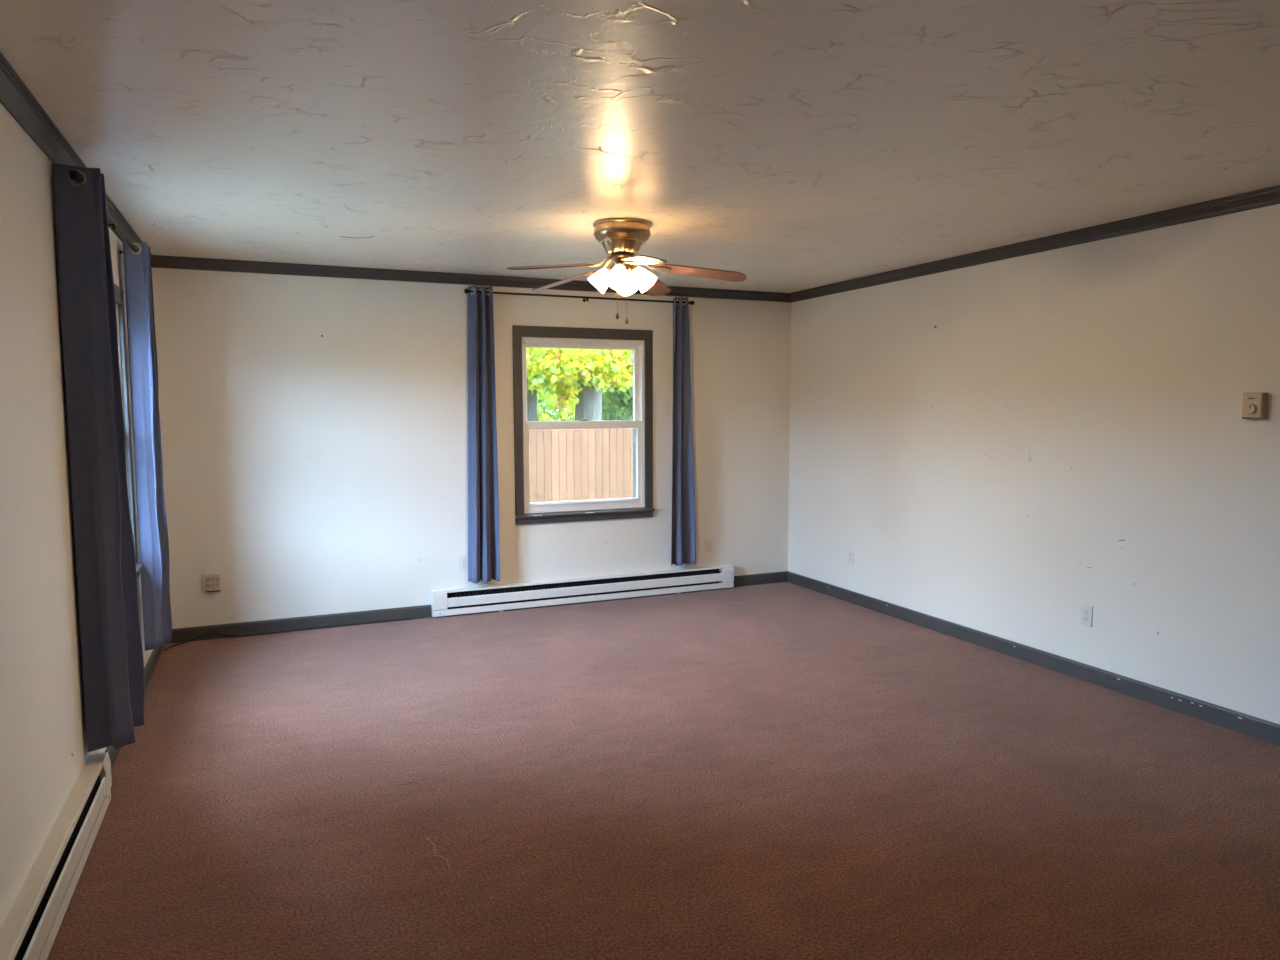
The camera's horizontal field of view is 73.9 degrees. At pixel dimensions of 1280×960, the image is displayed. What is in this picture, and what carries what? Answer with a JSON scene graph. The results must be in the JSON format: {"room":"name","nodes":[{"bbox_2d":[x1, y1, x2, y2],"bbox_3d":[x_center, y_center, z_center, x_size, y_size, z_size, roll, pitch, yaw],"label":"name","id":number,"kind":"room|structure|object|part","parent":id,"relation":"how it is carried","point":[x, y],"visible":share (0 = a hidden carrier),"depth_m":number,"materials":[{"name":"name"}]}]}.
{"room":"empty living room","nodes":[
{"label":"empty living room","id":0,"kind":"room"},
{"bbox_2d":[0,103,152,927],"bbox_3d":[-1.532,0.143,1.664,0.161,2.440,8.000,-2,5,-23],"label":"wall","id":1,"kind":"structure","parent":0,"point":[43,737],"depth_m":2.60,"materials":[{"name":"white paint"}]},
{"bbox_2d":[0,752,111,959],"bbox_3d":[-1.461,1.251,1.887,0.068,0.194,2.980,-2,5,-23],"label":"baseboard heater","id":2,"kind":"object","parent":1,"relation":"attached to","point":[30,928],"visible":1,"depth_m":2.52,"materials":[{"name":"beige metal"}]},
{"bbox_3d":[-1.715,1.190,2.529,0.014,0.069,1.383,-2,5,-23],"label":"panel","id":3,"kind":"part","parent":2,"relation":"part of","materials":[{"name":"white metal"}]},
{"bbox_2d":[0,52,151,256],"bbox_3d":[-1.437,-1.042,1.606,0.056,0.068,8.000,-2,5,-23],"label":"trim","id":4,"kind":"structure","parent":1,"relation":"attached to","point":[16,98],"depth_m":2.72,"materials":[{"name":"grey paint"}]},
{"bbox_2d":[69,170,138,254],"bbox_3d":[-2.341,-1.124,3.726,0.095,0.047,1.694,-2,5,-23],"label":"curtain rod","id":5,"kind":"object","parent":1,"relation":"attached to","point":[73,174],"visible":0.47,"depth_m":3.73,"materials":[{"name":"black metal"}]},
{"bbox_2d":[52,163,144,751],"bbox_3d":[-2.022,-0.063,3.205,0.156,2.122,0.277,-2,5,-19],"label":"curtain","id":6,"kind":"object","parent":5,"relation":"hanging from","point":[110,632],"visible":0.99,"depth_m":3.11,"materials":[{"name":"blue fabric"}]},
{"bbox_2d":[122,240,171,650],"bbox_3d":[-2.600,-0.170,4.503,0.121,2.117,0.252,-2,5,-23],"label":"curtain","id":7,"kind":"object","parent":5,"relation":"hanging from","point":[142,349],"visible":0.97,"depth_m":4.44,"materials":[{"name":"blue fabric"}]},
{"bbox_2d":[114,284,143,577],"bbox_3d":[-2.462,-0.183,3.797,0.230,1.464,1.206,-2,5,-23],"label":"window","id":8,"kind":"structure","parent":1,"relation":"in","point":[119,294],"depth_m":4.31,"materials":[{"name":"white plastic"}]},
{"bbox_3d":[-2.451,-0.177,3.802,0.108,1.320,1.070,-2,5,-23],"label":"frame","id":9,"kind":"part","parent":8,"relation":"part of","materials":[{"name":"white plastic"}]},
{"bbox_3d":[-2.391,-0.875,3.770,0.020,0.080,1.198,-2,5,-23],"label":"head casing","id":10,"kind":"part","parent":8,"relation":"part of","materials":[{"name":"grey paint"}]},
{"bbox_3d":[-2.616,-0.223,4.346,0.019,1.320,0.066,-2,5,-23],"label":"casing","id":11,"kind":"part","parent":8,"relation":"part of","materials":[{"name":"grey paint"}]},
{"bbox_3d":[-2.383,0.481,3.888,0.062,0.034,1.206,-2,5,-23],"label":"sill","id":12,"kind":"part","parent":8,"relation":"part of","materials":[{"name":"grey paint"}]},
{"bbox_2d":[105,644,164,768],"bbox_3d":[-2.566,1.096,4.347,0.015,0.090,2.420,-2,5,-23],"label":"baseboard","id":13,"kind":"structure","parent":1,"relation":"attached to","point":[155,655],"depth_m":4.68,"materials":[{"name":"grey paint"}]},
{"bbox_2d":[151,267,790,628],"bbox_3d":[-0.926,-0.260,6.364,5.048,2.440,0.161,-2,5,-23],"label":"wall","id":14,"kind":"structure","parent":0,"point":[308,471],"depth_m":5.91,"materials":[{"name":"white paint"}]},
{"bbox_2d":[205,573,220,592],"bbox_3d":[-2.775,0.668,5.525,0.090,0.116,0.035,-2,5,-23],"label":"wall outlet","id":15,"kind":"object","parent":14,"relation":"attached to","point":[212,581],"visible":1,"depth_m":5.51,"materials":[{"name":"beige plastic"}]},
{"bbox_2d":[166,605,431,643],"bbox_3d":[-2.278,0.973,5.779,1.695,0.090,0.015,-2,5,-23],"label":"baseboard","id":16,"kind":"structure","parent":14,"relation":"attached to","point":[423,611],"depth_m":5.76,"materials":[{"name":"grey paint"}]},
{"bbox_2d":[459,555,467,570],"bbox_3d":[-1.281,0.605,6.189,0.072,0.116,0.008,-2,5,-23],"label":"wall outlet","id":17,"kind":"object","parent":14,"relation":"attached to","point":[463,559],"visible":1,"depth_m":6.19,"materials":[{"name":"white plastic"}]},
{"bbox_2d":[151,255,790,301],"bbox_3d":[-0.887,-1.434,6.164,4.728,0.068,0.056,-2,5,-23],"label":"trim","id":18,"kind":"structure","parent":14,"relation":"attached to","point":[157,261],"depth_m":5.87,"materials":[{"name":"grey paint"}]},
{"bbox_2d":[464,289,693,304],"bbox_3d":[-0.415,-1.355,6.356,1.812,0.047,0.095,-2,5,-23],"label":"curtain rod","id":19,"kind":"object","parent":14,"relation":"attached to","point":[466,291],"visible":0.94,"depth_m":6.30,"materials":[{"name":"black metal"}]},
{"bbox_2d":[468,285,499,583],"bbox_3d":[-1.132,-0.314,6.080,0.208,2.111,0.134,-2,5,-23],"label":"curtain","id":20,"kind":"object","parent":19,"relation":"hanging from","point":[483,496],"visible":1,"depth_m":6.09,"materials":[{"name":"blue fabric"}]},
{"bbox_2d":[671,296,695,565],"bbox_3d":[0.344,-0.374,6.734,0.265,2.109,0.117,-2,5,-23],"label":"curtain","id":21,"kind":"object","parent":19,"relation":"hanging from","point":[683,538],"visible":1,"depth_m":6.73,"materials":[{"name":"blue fabric"}]},
{"bbox_2d":[431,564,733,616],"bbox_3d":[-0.362,0.846,6.580,2.462,0.194,0.068,-2,5,-23],"label":"baseboard heater","id":22,"kind":"object","parent":14,"relation":"attached to","point":[478,599],"visible":1,"depth_m":6.51,"materials":[{"name":"white metal"}]},
{"bbox_3d":[-0.352,0.841,6.556,2.250,0.069,0.014,-2,5,-23],"label":"panel","id":23,"kind":"part","parent":22,"relation":"part of","materials":[{"name":"white metal"}]},
{"bbox_2d":[512,325,654,524],"bbox_3d":[-0.445,-0.424,6.549,1.126,1.464,0.230,-2,5,-23],"label":"window","id":24,"kind":"structure","parent":14,"relation":"in","point":[583,397],"depth_m":6.51,"materials":[{"name":"white plastic"}]},
{"bbox_3d":[-0.896,-0.393,6.268,0.066,1.320,0.019,-2,5,-23],"label":"casing","id":25,"kind":"part","parent":24,"relation":"part of","materials":[{"name":"grey paint"}]},
{"bbox_3d":[-0.449,-0.729,6.530,0.878,0.557,0.004,-2,5,-23],"label":"pane","id":26,"kind":"part","parent":24,"relation":"part of","materials":[{"name":"clear glass"}]},
{"bbox_3d":[-0.450,-0.732,6.531,0.946,0.648,0.035,-2,5,-23],"label":"sash","id":27,"kind":"part","parent":24,"relation":"part of","materials":[{"name":"white plastic"}]},
{"bbox_3d":[-0.430,-0.119,6.543,0.890,0.556,0.004,-2,5,-23],"label":"pane","id":28,"kind":"part","parent":24,"relation":"part of","materials":[{"name":"clear glass"}]},
{"bbox_3d":[-0.416,-1.108,6.418,1.118,0.080,0.020,-2,5,-23],"label":"head casing","id":29,"kind":"part","parent":24,"relation":"part of","materials":[{"name":"grey paint"}]},
{"bbox_3d":[-0.430,-0.114,6.543,0.946,0.682,0.035,-2,5,-23],"label":"sash","id":30,"kind":"part","parent":24,"relation":"part of","materials":[{"name":"white plastic"}]},
{"bbox_3d":[-0.420,0.174,6.547,0.790,0.008,0.010,-2,5,-23],"label":"lift rail","id":31,"kind":"part","parent":24,"relation":"part of","materials":[{"name":"white plastic"}]},
{"bbox_3d":[-0.409,0.249,6.529,1.126,0.034,0.062,-2,5,-23],"label":"sill","id":32,"kind":"part","parent":24,"relation":"part of","materials":[{"name":"grey paint"}]},
{"bbox_3d":[0.068,-0.432,6.688,0.066,1.320,0.019,-2,5,-23],"label":"casing","id":33,"kind":"part","parent":24,"relation":"part of","materials":[{"name":"grey paint"}]},
{"bbox_2d":[705,538,712,551],"bbox_3d":[0.569,0.535,6.995,0.072,0.116,0.008,-2,5,-23],"label":"wall outlet","id":34,"kind":"object","parent":14,"relation":"attached to","point":[708,541],"visible":1,"depth_m":6.99,"materials":[{"name":"white plastic"}]},
{"bbox_2d":[733,571,787,586],"bbox_3d":[1.017,0.841,7.213,0.571,0.090,0.015,-2,5,-23],"label":"baseboard","id":35,"kind":"structure","parent":14,"relation":"attached to","point":[774,577],"depth_m":7.21,"materials":[{"name":"grey paint"}]},
{"bbox_2d":[0,0,1279,292],"bbox_3d":[0.703,-1.236,2.528,5.048,0.153,8.320,-2,5,-23],"label":"ceiling","id":36,"kind":"structure","parent":0,"point":[789,146],"depth_m":2.78,"materials":[{"name":"paint"}]},
{"bbox_2d":[507,218,746,323],"bbox_3d":[-0.104,-1.059,4.362,1.212,0.512,1.209,-2,5,-23],"label":"ceiling fan","id":37,"kind":"object","parent":36,"relation":"hanging from","point":[621,239],"visible":1,"depth_m":4.33,"materials":[{"name":"gold metal"}]},
{"bbox_3d":[-0.437,-1.048,4.174,0.460,0.006,0.134,-12,22,-32],"label":"blade","id":38,"kind":"part","parent":37,"relation":"part of","materials":[{"name":"brown wood"}]},
{"bbox_3d":[-0.412,-1.089,4.656,0.460,0.006,0.134,-6,11,39],"label":"blade","id":39,"kind":"part","parent":37,"relation":"part of","materials":[{"name":"brown wood"}]},
{"bbox_3d":[-0.222,-1.108,4.308,0.200,0.051,0.072,-12,17,-32],"label":"blade arm","id":40,"kind":"part","parent":37,"relation":"part of","materials":[{"name":"gold metal"}]},
{"bbox_3d":[-0.214,-1.124,4.491,0.200,0.051,0.072,-6,6,39],"label":"blade arm","id":41,"kind":"part","parent":37,"relation":"part of","materials":[{"name":"gold metal"}]},
{"bbox_3d":[-0.194,-1.047,4.416,0.111,0.112,0.111,44,10,3],"label":"lamp shade","id":42,"kind":"part","parent":37,"relation":"part of","materials":[{"name":"white glass"}]},
{"bbox_3d":[-0.107,-1.037,4.299,0.111,0.112,0.111,1,-39,9],"label":"lamp shade","id":43,"kind":"part","parent":37,"relation":"part of","materials":[{"name":"white glass"}]},
{"bbox_3d":[-0.107,-1.042,4.303,0.050,0.088,0.050,1,-39,9],"label":"bulb","id":44,"kind":"part","parent":37,"relation":"part of","materials":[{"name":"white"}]},
{"bbox_3d":[-0.076,-1.054,4.502,0.111,0.112,0.111,1,49,9],"label":"lamp shade","id":45,"kind":"part","parent":37,"relation":"part of","materials":[{"name":"white glass"}]},
{"bbox_3d":[-0.050,-1.103,4.245,0.072,0.051,0.200,5,11,-16],"label":"blade arm","id":46,"kind":"part","parent":37,"relation":"part of","materials":[{"name":"gold metal"}]},
{"bbox_3d":[0.016,-1.034,4.002,0.134,0.006,0.460,10,9,-17],"label":"blade","id":47,"kind":"part","parent":37,"relation":"part of","materials":[{"name":"brown wood"}]},
{"bbox_3d":[0.010,-1.045,4.384,0.111,0.112,0.111,-44,-3,10],"label":"lamp shade","id":48,"kind":"part","parent":37,"relation":"part of","materials":[{"name":"white glass"}]},
{"bbox_3d":[0.055,-1.101,4.782,0.134,0.006,0.460,-10,-6,20],"label":"blade","id":49,"kind":"part","parent":37,"relation":"part of","materials":[{"name":"brown wood"}]},
{"bbox_3d":[0.064,-1.116,4.388,0.200,0.051,0.072,8,-1,2],"label":"blade arm","id":50,"kind":"part","parent":37,"relation":"part of","materials":[{"name":"gold metal"}]},
{"bbox_3d":[0.320,-1.067,4.378,0.460,0.006,0.134,8,-6,2],"label":"blade","id":51,"kind":"part","parent":37,"relation":"part of","materials":[{"name":"brown wood"}]},
{"bbox_2d":[47,582,1279,959],"bbox_3d":[0.711,1.329,2.748,5.048,0.120,8.320,-2,5,-23],"label":"floor","id":52,"kind":"structure","parent":0,"point":[782,770],"depth_m":3.24,"materials":[{"name":"brown carpet"}]},
{"bbox_2d":[164,618,412,650],"bbox_3d":[-2.321,0.997,5.725,1.546,0.051,0.155,-3,6,-30],"label":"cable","id":53,"kind":"object","parent":52,"relation":"on","point":[407,618],"visible":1,"depth_m":5.70,"materials":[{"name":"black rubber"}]},
{"bbox_2d":[383,780,419,789],"bbox_3d":[-0.951,1.214,3.386,0.148,0.006,0.024,-2,5,-25],"label":"thread","id":54,"kind":"object","parent":52,"relation":"on","point":[415,780],"visible":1,"depth_m":3.39,"materials":[{"name":"beige fabric"}]},
{"bbox_2d":[426,837,449,866],"bbox_3d":[-0.690,1.257,2.877,0.028,0.006,0.232,-3,6,-34],"label":"thread","id":55,"kind":"object","parent":52,"relation":"on","point":[426,837],"visible":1,"depth_m":2.85,"materials":[{"name":"beige fabric"}]},
{"bbox_2d":[788,204,1279,724],"bbox_3d":[2.946,-0.037,3.613,0.161,2.440,8.000,-2,5,-23],"label":"wall","id":56,"kind":"structure","parent":0,"point":[1069,430],"depth_m":4.68,"materials":[{"name":"white paint"}]},
{"bbox_2d":[847,549,853,564],"bbox_3d":[1.614,0.594,6.523,0.008,0.116,0.072,-2,5,-23],"label":"wall outlet","id":57,"kind":"object","parent":56,"relation":"attached to","point":[850,557],"visible":1,"depth_m":6.52,"materials":[{"name":"white plastic"}]},
{"bbox_2d":[787,571,1279,745],"bbox_3d":[2.870,1.137,3.678,0.016,0.090,8.000,-2,5,-23],"label":"baseboard","id":58,"kind":"structure","parent":56,"relation":"attached to","point":[1249,725],"depth_m":4.73,"materials":[{"name":"grey paint"}]},
{"bbox_2d":[789,185,1279,301],"bbox_3d":[2.844,-1.214,3.469,0.056,0.068,8.000,-2,5,-23],"label":"trim","id":59,"kind":"structure","parent":56,"relation":"attached to","point":[1269,196],"depth_m":4.60,"materials":[{"name":"grey paint"}]},
{"bbox_2d":[1080,604,1092,626],"bbox_3d":[2.438,0.740,4.644,0.008,0.116,0.072,-2,5,-23],"label":"wall outlet","id":60,"kind":"object","parent":56,"relation":"attached to","point":[1086,610],"visible":1,"depth_m":4.64,"materials":[{"name":"white plastic"}]},
{"bbox_2d":[1242,392,1266,418],"bbox_3d":[2.740,-0.331,3.800,0.047,0.120,0.086,-2,5,-23],"label":"thermostat","id":61,"kind":"object","parent":56,"relation":"attached to","point":[1254,406],"visible":1,"depth_m":3.78,"materials":[{"name":"beige plastic"}]}
]}

